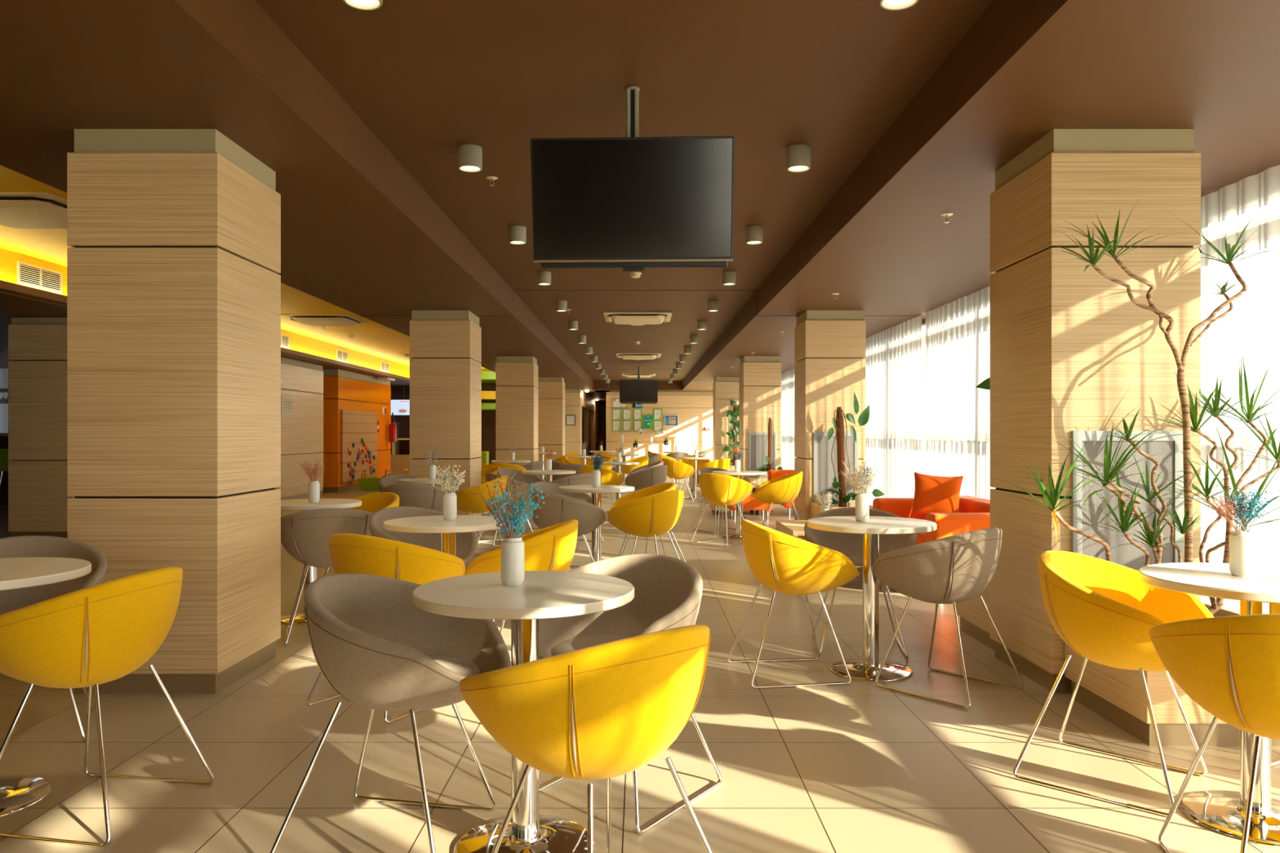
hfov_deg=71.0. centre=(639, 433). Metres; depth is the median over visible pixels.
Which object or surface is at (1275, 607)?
tub chair
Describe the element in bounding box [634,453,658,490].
tub chair
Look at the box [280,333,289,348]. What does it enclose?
vent grille
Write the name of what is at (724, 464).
tub chair
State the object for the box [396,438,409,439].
countertop
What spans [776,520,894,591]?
coffee table
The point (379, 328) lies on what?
ceiling speaker
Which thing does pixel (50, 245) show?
ceiling
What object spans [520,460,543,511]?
tub chair
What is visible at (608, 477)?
tub chair
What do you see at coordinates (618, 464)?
round table
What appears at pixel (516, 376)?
pillar
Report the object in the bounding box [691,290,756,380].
trim
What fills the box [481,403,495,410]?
bulkhead
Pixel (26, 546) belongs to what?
tub chair
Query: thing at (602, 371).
recessed light
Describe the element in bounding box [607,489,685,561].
tub chair
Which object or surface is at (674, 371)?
recessed light
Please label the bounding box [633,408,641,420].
picture frame
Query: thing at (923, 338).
window
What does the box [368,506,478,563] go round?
tub chair
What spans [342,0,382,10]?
recessed light
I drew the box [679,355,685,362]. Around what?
recessed light
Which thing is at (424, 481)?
round table
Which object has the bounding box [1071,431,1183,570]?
radiator grille
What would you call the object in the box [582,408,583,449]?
door
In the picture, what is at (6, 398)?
wine glass
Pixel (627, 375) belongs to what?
air conditioner
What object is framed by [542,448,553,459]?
dried flowers
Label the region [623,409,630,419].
print
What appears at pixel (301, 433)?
wall
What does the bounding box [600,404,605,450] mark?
wall
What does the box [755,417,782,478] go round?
climbing plant
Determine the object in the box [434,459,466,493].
dried flowers
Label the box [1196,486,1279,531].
dried flowers
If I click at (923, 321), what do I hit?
wall
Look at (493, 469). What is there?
tub chair
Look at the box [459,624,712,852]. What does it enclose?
tub chair
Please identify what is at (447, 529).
round table
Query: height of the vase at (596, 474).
0.138 m
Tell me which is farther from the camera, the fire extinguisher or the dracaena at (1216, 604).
the fire extinguisher
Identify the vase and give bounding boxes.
[308,480,319,502]
[428,464,435,479]
[443,492,457,519]
[501,536,524,586]
[510,452,515,460]
[546,458,551,471]
[582,448,586,456]
[591,470,600,487]
[616,453,621,462]
[621,447,624,454]
[694,449,697,457]
[734,459,740,471]
[855,493,869,521]
[1229,529,1255,577]
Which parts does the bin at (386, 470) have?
handle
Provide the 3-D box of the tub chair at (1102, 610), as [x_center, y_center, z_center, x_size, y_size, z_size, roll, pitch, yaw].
[1.650,0.802,3.034,0.595,0.756,0.594,0,0,43]
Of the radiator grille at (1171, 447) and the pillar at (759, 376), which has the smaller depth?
the radiator grille at (1171, 447)
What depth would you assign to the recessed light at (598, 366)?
21.42 m
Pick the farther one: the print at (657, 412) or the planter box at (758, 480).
the print at (657, 412)
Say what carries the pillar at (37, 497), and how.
on the floor
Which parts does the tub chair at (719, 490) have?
sled leg, sled leg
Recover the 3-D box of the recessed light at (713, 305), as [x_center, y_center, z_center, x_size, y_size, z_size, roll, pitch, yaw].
[0.925,-1.603,11.320,0.138,0.125,0.138,0,0,0]
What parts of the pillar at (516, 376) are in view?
wall panel, wall panel, wall panel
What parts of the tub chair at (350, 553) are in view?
sled leg, sled leg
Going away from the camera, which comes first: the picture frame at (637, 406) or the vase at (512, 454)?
the vase at (512, 454)
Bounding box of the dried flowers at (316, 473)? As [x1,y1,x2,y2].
[299,459,327,480]
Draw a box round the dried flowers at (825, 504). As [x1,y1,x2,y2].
[814,491,835,509]
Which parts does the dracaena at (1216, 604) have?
crown, crown, stem, stem, crown, crown, stem, stem, stem, crown, stem, crown, stem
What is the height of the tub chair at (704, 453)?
0.756 m
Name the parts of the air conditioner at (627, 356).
frame, panel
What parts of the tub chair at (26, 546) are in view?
sled leg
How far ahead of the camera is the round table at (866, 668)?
4.41 m
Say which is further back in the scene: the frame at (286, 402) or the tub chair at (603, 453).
the tub chair at (603, 453)
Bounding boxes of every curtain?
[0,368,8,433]
[779,368,794,470]
[862,315,921,505]
[925,286,995,499]
[1195,164,1279,612]
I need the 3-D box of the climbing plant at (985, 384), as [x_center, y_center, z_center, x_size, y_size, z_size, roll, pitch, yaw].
[2.202,0.246,5.158,0.631,1.140,0.264,0,0,0]
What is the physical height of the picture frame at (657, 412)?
0.368 m
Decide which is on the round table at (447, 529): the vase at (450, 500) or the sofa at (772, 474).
the vase at (450, 500)
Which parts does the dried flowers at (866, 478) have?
coral twig stem, teal sprig stem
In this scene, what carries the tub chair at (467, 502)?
on the floor
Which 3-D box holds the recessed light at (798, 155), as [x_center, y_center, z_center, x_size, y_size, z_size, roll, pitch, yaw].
[0.925,-1.603,5.230,0.138,0.125,0.138,0,0,0]
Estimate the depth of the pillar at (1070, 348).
4.03 m
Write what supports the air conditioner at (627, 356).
attached to the ceiling at (428, 78)
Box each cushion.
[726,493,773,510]
[909,471,963,518]
[914,519,925,545]
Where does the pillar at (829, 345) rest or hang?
on the floor
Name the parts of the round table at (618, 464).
post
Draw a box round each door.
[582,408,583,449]
[589,411,591,455]
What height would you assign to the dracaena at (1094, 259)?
1.796 m
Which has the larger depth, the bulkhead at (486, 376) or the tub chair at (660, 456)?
the bulkhead at (486, 376)
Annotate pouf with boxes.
[726,493,773,520]
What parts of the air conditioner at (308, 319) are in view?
panel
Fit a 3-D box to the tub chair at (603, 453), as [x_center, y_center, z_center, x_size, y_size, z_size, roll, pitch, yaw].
[-0.803,0.802,21.294,0.594,0.756,0.595,0,0,30]
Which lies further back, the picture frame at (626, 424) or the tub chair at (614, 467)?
the picture frame at (626, 424)
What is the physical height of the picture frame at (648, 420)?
0.476 m
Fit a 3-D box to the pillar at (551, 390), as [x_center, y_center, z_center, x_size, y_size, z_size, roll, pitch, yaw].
[-2.239,-0.098,22.385,0.679,2.555,0.710,0,0,0]
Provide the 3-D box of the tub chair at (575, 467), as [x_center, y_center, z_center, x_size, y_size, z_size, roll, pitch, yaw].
[-0.862,0.802,12.694,0.594,0.756,0.595,0,0,15]
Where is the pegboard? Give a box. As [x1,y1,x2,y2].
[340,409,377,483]
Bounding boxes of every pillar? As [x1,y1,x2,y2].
[8,317,75,537]
[66,128,280,693]
[409,310,481,533]
[495,355,537,466]
[537,377,564,480]
[712,377,739,464]
[738,355,781,479]
[794,310,865,519]
[990,128,1200,693]
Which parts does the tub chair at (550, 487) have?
sled leg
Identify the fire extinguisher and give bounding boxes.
[388,412,396,441]
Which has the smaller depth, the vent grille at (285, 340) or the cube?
the vent grille at (285, 340)
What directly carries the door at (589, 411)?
in the wall at (588, 404)
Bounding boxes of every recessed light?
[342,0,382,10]
[577,335,586,343]
[585,346,592,354]
[591,355,597,362]
[595,363,601,368]
[599,368,604,374]
[602,374,607,378]
[667,378,672,382]
[670,374,675,378]
[672,368,677,374]
[675,363,681,368]
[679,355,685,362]
[684,346,691,354]
[689,335,697,343]
[697,320,706,329]
[707,300,718,311]
[722,271,736,285]
[745,225,763,244]
[786,143,810,172]
[879,0,918,10]
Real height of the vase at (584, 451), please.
0.138 m
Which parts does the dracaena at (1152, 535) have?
crown, crown, crown, crown, stem, stem, stem, stem, crown, stem, crown, stem, stem, crown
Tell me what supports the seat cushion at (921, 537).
on the sofa at (974, 514)
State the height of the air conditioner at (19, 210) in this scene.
0.074 m
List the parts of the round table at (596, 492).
post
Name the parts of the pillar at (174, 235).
wall panel, wall panel, wall panel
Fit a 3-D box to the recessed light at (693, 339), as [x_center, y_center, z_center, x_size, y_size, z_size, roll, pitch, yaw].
[0.925,-1.603,15.380,0.138,0.125,0.138,0,0,0]
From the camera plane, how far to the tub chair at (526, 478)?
10.97 m
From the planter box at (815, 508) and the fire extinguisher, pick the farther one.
the fire extinguisher
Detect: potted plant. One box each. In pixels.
[631,439,639,458]
[662,437,670,452]
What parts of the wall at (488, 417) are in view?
wall panel, wall panel, wall panel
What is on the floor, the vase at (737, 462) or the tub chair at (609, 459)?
the tub chair at (609, 459)
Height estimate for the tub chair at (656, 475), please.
0.756 m
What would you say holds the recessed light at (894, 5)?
in the ceiling at (428, 78)
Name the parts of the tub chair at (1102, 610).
sled leg, sled leg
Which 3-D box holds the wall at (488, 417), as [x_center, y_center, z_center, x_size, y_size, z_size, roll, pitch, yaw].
[-8.650,-0.245,27.100,10.700,2.850,0.200,0,0,0]
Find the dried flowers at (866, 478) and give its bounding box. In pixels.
[840,457,884,493]
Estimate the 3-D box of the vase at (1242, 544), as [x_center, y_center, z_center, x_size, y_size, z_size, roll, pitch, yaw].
[1.860,0.371,2.770,0.068,0.138,0.068,0,0,0]
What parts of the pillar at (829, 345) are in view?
wall panel, wall panel, wall panel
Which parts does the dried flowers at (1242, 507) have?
pink sprig stem, coral twig stem, teal sprig stem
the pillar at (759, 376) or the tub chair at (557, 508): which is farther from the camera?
the pillar at (759, 376)
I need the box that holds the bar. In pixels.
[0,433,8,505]
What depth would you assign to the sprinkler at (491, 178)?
5.84 m
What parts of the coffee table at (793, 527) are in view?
panel, panel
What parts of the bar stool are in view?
leg, backrest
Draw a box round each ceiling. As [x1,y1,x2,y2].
[0,0,1279,404]
[0,164,492,371]
[0,292,409,391]
[255,0,993,381]
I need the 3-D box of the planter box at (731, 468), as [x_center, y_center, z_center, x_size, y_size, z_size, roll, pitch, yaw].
[2.200,0.980,21.710,0.600,0.400,0.620,0,0,0]
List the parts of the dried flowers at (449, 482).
white sprig stem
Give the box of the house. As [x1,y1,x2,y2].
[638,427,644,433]
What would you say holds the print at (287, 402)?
attached to the wall at (301, 433)
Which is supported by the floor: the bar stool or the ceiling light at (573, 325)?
the bar stool
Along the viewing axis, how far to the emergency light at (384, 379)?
20.43 m
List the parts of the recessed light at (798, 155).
bulb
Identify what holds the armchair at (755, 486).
on the floor
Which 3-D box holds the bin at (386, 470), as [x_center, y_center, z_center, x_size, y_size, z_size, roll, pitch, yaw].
[-5.450,0.994,20.100,0.500,0.372,0.360,0,0,0]
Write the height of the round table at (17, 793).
0.740 m
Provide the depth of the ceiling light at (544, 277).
9.23 m
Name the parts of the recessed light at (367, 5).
bulb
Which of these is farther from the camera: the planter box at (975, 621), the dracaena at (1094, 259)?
the planter box at (975, 621)
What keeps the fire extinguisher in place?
attached to the wall at (301, 433)
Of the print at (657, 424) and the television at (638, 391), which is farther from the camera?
the print at (657, 424)
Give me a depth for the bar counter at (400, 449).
23.00 m
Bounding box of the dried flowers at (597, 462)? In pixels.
[590,451,604,470]
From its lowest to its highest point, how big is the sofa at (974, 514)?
0.620 m
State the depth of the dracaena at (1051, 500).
3.43 m
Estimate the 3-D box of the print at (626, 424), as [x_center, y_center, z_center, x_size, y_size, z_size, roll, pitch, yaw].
[-0.438,-0.238,29.978,0.221,0.318,0.010,0,0,0]
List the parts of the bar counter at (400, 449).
panel, panel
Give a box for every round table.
[0,557,91,817]
[280,498,361,624]
[383,515,502,555]
[396,477,464,485]
[412,570,634,852]
[490,460,530,507]
[521,470,575,482]
[537,452,555,479]
[558,484,634,562]
[567,455,600,464]
[589,450,615,452]
[602,462,639,512]
[608,453,639,485]
[663,451,689,484]
[677,457,711,499]
[711,471,767,538]
[807,515,937,681]
[1138,562,1279,847]
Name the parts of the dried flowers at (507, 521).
coral twig stem, amber twig stem, blue sprig stem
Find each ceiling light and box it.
[457,143,482,172]
[509,225,526,244]
[537,271,551,285]
[555,300,567,311]
[568,320,577,329]
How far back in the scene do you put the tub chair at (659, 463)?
13.74 m
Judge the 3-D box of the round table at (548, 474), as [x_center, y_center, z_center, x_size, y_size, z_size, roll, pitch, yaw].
[-1.056,0.810,10.400,0.622,0.740,0.622,0,0,-33]
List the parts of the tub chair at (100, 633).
sled leg, sled leg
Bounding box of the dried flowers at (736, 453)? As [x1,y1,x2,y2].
[731,445,745,459]
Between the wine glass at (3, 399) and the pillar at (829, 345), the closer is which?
the pillar at (829, 345)
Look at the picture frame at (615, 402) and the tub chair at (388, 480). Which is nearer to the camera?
the tub chair at (388, 480)
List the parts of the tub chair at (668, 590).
sled leg, sled leg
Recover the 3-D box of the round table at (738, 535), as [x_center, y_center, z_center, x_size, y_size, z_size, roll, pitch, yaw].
[1.130,0.810,10.200,0.622,0.740,0.622,0,0,-13]
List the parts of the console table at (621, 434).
post, post, post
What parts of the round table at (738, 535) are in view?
post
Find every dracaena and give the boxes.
[999,443,1116,561]
[1033,408,1215,566]
[1052,200,1279,562]
[1133,355,1279,615]
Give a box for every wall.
[0,248,409,382]
[275,357,391,500]
[391,382,497,464]
[564,389,581,454]
[580,389,600,459]
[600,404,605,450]
[605,391,714,461]
[921,318,925,324]
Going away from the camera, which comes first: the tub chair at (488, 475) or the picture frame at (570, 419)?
the tub chair at (488, 475)
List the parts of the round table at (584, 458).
post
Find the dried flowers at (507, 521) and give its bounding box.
[471,471,548,537]
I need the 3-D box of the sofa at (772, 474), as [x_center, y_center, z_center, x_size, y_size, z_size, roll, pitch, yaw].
[2.460,0.870,13.350,0.880,0.620,1.700,0,0,0]
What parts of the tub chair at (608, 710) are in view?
sled leg, sled leg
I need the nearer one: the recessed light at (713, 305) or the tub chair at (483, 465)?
the recessed light at (713, 305)
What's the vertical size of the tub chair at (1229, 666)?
0.756 m
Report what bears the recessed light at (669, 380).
in the ceiling at (428, 78)
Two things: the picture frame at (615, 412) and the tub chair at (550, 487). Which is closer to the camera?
the tub chair at (550, 487)
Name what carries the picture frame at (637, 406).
attached to the wall at (694, 410)
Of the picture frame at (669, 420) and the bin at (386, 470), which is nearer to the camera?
the bin at (386, 470)
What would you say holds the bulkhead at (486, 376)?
attached to the ceiling at (50, 245)
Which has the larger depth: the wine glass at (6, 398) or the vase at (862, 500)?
the wine glass at (6, 398)
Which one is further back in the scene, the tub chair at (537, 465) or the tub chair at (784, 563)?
the tub chair at (537, 465)
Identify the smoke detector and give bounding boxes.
[346,334,355,337]
[629,271,641,278]
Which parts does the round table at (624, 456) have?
post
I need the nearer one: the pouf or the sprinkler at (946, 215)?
the sprinkler at (946, 215)
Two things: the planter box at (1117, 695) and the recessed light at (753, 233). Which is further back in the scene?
the recessed light at (753, 233)
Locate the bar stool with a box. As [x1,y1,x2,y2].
[0,448,11,486]
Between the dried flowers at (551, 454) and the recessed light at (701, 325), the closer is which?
the dried flowers at (551, 454)
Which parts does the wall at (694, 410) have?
wall panel, wall panel, wall panel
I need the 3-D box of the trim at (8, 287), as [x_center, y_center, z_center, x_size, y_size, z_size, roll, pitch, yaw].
[-5.675,-1.305,9.800,0.150,0.070,33.600,0,0,0]
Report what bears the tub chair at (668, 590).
on the floor
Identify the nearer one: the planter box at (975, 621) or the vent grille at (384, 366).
the planter box at (975, 621)
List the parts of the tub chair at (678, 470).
sled leg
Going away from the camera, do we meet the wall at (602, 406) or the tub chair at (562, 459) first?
the tub chair at (562, 459)
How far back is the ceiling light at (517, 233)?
7.20 m
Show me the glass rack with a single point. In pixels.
(4, 390)
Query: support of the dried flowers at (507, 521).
in the vase at (513, 549)
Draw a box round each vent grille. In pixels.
[17,261,62,293]
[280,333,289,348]
[336,349,347,362]
[381,361,389,373]
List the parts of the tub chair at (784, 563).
sled leg, sled leg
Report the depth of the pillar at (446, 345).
10.03 m
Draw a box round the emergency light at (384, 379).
[377,377,395,381]
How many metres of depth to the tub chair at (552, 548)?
4.16 m
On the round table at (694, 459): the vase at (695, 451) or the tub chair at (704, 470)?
the vase at (695, 451)
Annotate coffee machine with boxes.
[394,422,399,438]
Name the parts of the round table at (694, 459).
post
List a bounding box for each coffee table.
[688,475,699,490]
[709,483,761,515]
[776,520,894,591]
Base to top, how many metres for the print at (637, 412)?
0.318 m
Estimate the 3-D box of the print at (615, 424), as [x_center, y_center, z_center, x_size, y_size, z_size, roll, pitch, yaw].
[-0.790,-0.238,29.978,0.218,0.318,0.010,0,0,0]
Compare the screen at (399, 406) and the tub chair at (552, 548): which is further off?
the screen at (399, 406)
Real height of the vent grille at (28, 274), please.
0.210 m
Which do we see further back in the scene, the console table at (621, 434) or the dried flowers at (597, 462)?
the console table at (621, 434)
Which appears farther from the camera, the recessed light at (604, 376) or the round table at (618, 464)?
the recessed light at (604, 376)
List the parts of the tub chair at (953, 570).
sled leg, sled leg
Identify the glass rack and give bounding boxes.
[0,388,8,392]
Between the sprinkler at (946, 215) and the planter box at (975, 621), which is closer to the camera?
the planter box at (975, 621)
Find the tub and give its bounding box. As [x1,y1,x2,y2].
[358,478,379,490]
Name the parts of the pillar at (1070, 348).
wall panel, wall panel, wall panel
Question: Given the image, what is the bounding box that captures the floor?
[0,471,1279,852]
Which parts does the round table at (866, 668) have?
post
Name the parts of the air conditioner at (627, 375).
panel, frame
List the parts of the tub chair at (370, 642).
sled leg, sled leg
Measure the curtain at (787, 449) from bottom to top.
2.538 m
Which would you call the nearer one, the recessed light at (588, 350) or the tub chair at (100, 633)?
the tub chair at (100, 633)
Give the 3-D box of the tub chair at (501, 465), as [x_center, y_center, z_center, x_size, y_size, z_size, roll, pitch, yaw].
[-1.951,0.802,13.094,0.594,0.756,0.595,0,0,10]
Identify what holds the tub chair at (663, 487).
on the floor
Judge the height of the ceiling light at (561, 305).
0.125 m
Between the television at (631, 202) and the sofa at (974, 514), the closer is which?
the television at (631, 202)
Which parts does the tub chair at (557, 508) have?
sled leg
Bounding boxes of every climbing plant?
[722,399,740,465]
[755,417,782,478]
[822,391,884,506]
[975,377,990,390]
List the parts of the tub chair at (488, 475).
sled leg, sled leg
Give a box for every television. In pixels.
[529,85,734,271]
[619,366,657,407]
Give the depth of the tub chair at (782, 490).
9.76 m
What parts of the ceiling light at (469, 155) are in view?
bulb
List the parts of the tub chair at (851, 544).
sled leg, sled leg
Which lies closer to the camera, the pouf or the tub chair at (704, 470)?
the tub chair at (704, 470)
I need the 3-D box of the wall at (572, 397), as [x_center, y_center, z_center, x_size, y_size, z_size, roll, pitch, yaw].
[-2.560,-0.098,28.210,1.380,2.555,0.380,0,0,0]
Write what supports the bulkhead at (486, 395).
hanging from the ceiling at (11, 305)
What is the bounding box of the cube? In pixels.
[479,451,488,464]
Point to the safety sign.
(384, 408)
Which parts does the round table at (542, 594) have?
post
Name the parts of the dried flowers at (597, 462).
teal sprig stem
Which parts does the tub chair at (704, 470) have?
sled leg, sled leg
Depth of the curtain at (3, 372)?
17.38 m
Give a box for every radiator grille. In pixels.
[748,432,776,476]
[813,431,857,502]
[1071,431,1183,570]
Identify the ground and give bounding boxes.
[921,442,1196,497]
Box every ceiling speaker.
[378,328,392,329]
[629,324,644,325]
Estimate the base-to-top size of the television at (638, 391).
1.022 m
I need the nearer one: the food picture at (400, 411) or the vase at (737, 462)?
the vase at (737, 462)
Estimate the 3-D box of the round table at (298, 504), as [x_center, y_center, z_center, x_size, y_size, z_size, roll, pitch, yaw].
[-2.100,0.810,5.720,0.622,0.740,0.622,0,0,13]
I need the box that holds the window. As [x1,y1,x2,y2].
[921,323,925,441]
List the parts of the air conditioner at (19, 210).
frame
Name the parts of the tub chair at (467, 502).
sled leg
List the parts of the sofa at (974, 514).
armrest, armrest, backrest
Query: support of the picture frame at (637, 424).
attached to the wall at (694, 410)
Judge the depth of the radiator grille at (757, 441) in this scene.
16.02 m
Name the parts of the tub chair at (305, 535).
sled leg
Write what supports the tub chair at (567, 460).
on the floor
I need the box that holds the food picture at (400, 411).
[398,408,407,413]
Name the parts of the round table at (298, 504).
post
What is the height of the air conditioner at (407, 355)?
0.074 m
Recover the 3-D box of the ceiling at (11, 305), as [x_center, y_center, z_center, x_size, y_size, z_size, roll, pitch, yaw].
[-9.885,-1.518,10.000,8.230,0.495,34.000,0,0,0]
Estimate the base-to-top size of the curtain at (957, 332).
2.538 m
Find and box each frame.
[280,395,293,415]
[565,414,575,425]
[612,398,626,408]
[612,408,620,420]
[612,420,620,431]
[622,408,631,420]
[622,420,631,431]
[632,403,642,408]
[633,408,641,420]
[633,420,641,431]
[643,414,653,429]
[653,408,662,420]
[653,420,662,431]
[664,414,678,426]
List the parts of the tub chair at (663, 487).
sled leg, sled leg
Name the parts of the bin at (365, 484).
handle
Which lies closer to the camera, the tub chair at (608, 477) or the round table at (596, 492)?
the round table at (596, 492)
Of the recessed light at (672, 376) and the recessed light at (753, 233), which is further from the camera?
the recessed light at (672, 376)
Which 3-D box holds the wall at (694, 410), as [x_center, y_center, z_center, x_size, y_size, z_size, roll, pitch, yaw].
[1.182,-0.098,30.150,4.636,2.555,0.300,0,0,0]
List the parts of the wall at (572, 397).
wall panel, wall panel, wall panel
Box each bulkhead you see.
[481,371,495,382]
[481,391,495,399]
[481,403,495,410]
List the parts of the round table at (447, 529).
post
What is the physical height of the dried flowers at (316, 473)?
0.248 m
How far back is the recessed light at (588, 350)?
17.35 m
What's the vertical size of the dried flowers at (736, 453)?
0.275 m
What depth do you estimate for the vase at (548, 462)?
10.37 m
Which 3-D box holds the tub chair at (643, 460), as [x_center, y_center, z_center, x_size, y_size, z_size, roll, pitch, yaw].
[-0.114,0.802,16.797,0.595,0.756,0.594,0,0,30]
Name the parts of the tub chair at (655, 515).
sled leg, sled leg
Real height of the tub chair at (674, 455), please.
0.756 m
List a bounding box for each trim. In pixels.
[0,280,409,382]
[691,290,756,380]
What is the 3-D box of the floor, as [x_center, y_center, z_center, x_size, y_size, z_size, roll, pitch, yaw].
[-5.190,1.240,17.900,17.620,0.120,50.200,0,0,0]
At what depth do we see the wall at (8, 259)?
15.28 m
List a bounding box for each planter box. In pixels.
[728,464,734,471]
[746,476,768,484]
[810,502,872,517]
[955,581,995,651]
[1065,603,1279,746]
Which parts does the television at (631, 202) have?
ceiling plate, trim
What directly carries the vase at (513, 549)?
on the round table at (542, 594)
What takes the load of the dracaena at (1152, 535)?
on the planter box at (1117, 695)
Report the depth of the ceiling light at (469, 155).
5.18 m
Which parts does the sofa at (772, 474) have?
armrest, armrest, leg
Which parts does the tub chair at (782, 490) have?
sled leg, sled leg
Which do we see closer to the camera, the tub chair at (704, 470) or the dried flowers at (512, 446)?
the tub chair at (704, 470)
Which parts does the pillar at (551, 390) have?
wall panel, wall panel, wall panel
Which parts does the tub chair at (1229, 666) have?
sled leg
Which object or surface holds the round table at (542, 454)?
on the floor
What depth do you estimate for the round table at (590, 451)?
21.97 m
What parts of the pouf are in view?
leg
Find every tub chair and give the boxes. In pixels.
[0,535,107,741]
[0,566,214,848]
[270,573,511,852]
[280,507,373,646]
[306,533,465,724]
[324,492,399,576]
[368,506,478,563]
[378,474,437,492]
[381,483,444,511]
[456,475,506,555]
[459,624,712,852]
[463,519,577,634]
[477,472,533,546]
[481,462,488,468]
[481,466,500,515]
[484,462,526,515]
[488,467,544,533]
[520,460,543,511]
[528,490,605,562]
[531,481,591,571]
[538,554,721,834]
[549,473,604,542]
[551,460,565,479]
[554,451,576,463]
[558,463,591,496]
[564,453,594,464]
[579,465,623,523]
[585,457,616,502]
[594,451,616,459]
[595,453,616,471]
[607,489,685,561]
[608,482,679,559]
[621,455,648,496]
[624,465,667,490]
[627,461,663,475]
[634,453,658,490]
[650,453,676,488]
[661,457,695,502]
[666,452,690,485]
[678,455,710,490]
[686,451,706,483]
[690,472,752,546]
[691,467,746,533]
[696,457,730,502]
[727,519,859,688]
[751,471,803,526]
[804,506,916,659]
[871,527,1024,709]
[1012,550,1213,817]
[1148,613,1279,852]
[1271,603,1279,766]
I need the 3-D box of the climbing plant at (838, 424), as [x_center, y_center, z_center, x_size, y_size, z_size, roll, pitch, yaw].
[2.288,0.193,9.617,0.700,1.287,0.340,0,0,0]
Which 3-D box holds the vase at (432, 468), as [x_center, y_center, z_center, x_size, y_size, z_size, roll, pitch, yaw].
[-1.980,0.371,8.550,0.068,0.138,0.068,0,0,0]
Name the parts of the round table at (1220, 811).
post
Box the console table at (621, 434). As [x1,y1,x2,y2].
[619,433,684,462]
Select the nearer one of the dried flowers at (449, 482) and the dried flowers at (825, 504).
the dried flowers at (449, 482)
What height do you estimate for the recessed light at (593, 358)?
0.125 m
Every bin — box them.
[358,471,391,490]
[383,469,409,475]
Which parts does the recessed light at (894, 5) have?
bulb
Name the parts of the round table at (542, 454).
post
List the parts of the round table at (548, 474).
post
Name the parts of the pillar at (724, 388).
wall panel, wall panel, wall panel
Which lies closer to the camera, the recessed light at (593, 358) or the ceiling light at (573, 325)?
the ceiling light at (573, 325)
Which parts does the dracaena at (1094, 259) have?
crown, crown, stem, stem, stem, stem, stem, stem, crown, crown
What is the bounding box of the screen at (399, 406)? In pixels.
[391,386,409,416]
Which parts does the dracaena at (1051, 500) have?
crown, stem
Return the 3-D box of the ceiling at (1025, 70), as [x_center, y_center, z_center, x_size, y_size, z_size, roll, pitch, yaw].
[0.170,-1.570,18.000,6.900,0.390,50.000,0,0,0]
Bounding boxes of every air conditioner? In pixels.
[0,191,66,228]
[280,314,368,325]
[399,353,411,358]
[603,311,672,324]
[615,352,661,359]
[622,373,656,377]
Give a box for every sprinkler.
[486,176,497,186]
[940,213,953,222]
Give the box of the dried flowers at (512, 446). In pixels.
[507,443,516,452]
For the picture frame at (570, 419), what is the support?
attached to the wall at (572, 397)
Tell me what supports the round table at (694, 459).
on the floor
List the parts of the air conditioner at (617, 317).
panel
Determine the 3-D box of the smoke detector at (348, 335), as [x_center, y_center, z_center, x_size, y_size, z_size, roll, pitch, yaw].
[-4.900,-1.640,15.200,0.124,0.050,0.124,0,0,0]
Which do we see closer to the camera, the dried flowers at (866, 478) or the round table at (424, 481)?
the dried flowers at (866, 478)
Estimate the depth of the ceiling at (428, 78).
4.45 m
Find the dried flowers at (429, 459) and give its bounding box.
[424,450,438,464]
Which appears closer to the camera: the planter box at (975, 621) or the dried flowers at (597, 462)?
the planter box at (975, 621)
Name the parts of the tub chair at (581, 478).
sled leg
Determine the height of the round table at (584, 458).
0.740 m
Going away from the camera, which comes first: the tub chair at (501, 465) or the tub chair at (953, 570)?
the tub chair at (953, 570)
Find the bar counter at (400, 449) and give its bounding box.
[391,438,412,474]
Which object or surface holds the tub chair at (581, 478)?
on the floor
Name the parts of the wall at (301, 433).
wall panel, wall panel, wall panel, wall panel, wall panel, wall panel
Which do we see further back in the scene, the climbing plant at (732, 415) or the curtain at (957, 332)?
the climbing plant at (732, 415)
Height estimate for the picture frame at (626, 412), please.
0.368 m
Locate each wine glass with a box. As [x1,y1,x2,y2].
[0,391,5,404]
[5,391,8,404]
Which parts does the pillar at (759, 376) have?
wall panel, wall panel, wall panel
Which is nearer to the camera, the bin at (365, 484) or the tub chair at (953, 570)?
the tub chair at (953, 570)
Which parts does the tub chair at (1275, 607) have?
sled leg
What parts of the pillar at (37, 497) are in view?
wall panel, wall panel, wall panel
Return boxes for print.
[282,397,293,413]
[613,409,619,419]
[613,421,619,431]
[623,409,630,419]
[623,421,630,431]
[634,409,640,419]
[634,421,640,431]
[654,409,661,419]
[654,421,661,431]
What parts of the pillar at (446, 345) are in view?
wall panel, wall panel, wall panel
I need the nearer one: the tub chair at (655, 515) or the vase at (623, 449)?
the tub chair at (655, 515)
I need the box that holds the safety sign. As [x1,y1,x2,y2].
[382,407,386,414]
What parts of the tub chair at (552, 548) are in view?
sled leg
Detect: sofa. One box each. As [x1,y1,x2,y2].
[768,470,794,517]
[872,495,990,545]
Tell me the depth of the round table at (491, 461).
14.12 m

